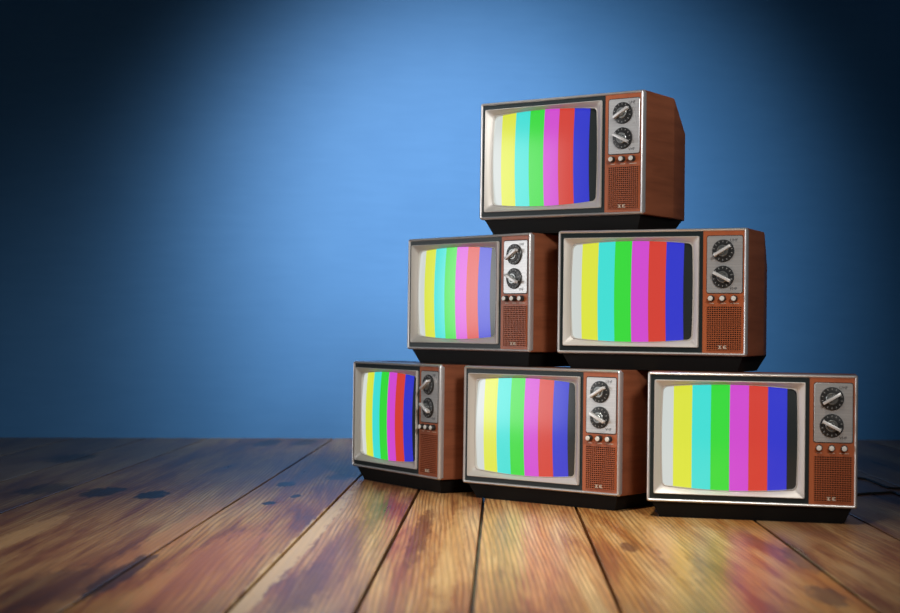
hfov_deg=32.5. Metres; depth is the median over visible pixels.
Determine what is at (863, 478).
power cable
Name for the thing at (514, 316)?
speaker grille
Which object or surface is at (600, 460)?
speaker grille
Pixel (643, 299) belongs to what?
television
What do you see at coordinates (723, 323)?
speaker grille
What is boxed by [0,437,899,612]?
floor
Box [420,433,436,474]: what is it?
speaker grille
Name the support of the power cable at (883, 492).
on the floor
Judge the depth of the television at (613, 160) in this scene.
4.87 m
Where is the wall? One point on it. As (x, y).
(211, 210)
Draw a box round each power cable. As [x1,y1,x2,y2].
[857,477,899,488]
[857,491,899,495]
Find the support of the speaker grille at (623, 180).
attached to the television at (613, 160)
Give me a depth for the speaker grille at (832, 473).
4.43 m
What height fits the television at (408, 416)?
0.429 m
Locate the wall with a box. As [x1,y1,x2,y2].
[0,0,899,439]
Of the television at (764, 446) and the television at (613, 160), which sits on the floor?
the television at (764, 446)
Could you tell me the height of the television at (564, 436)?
0.429 m
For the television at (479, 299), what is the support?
on the television at (408, 416)
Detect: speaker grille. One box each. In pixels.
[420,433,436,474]
[503,305,526,346]
[585,445,615,490]
[608,165,638,209]
[706,306,741,350]
[814,455,851,502]
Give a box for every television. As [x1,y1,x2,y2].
[352,361,473,492]
[407,233,568,366]
[463,365,653,510]
[480,90,684,234]
[557,228,766,371]
[647,370,857,523]

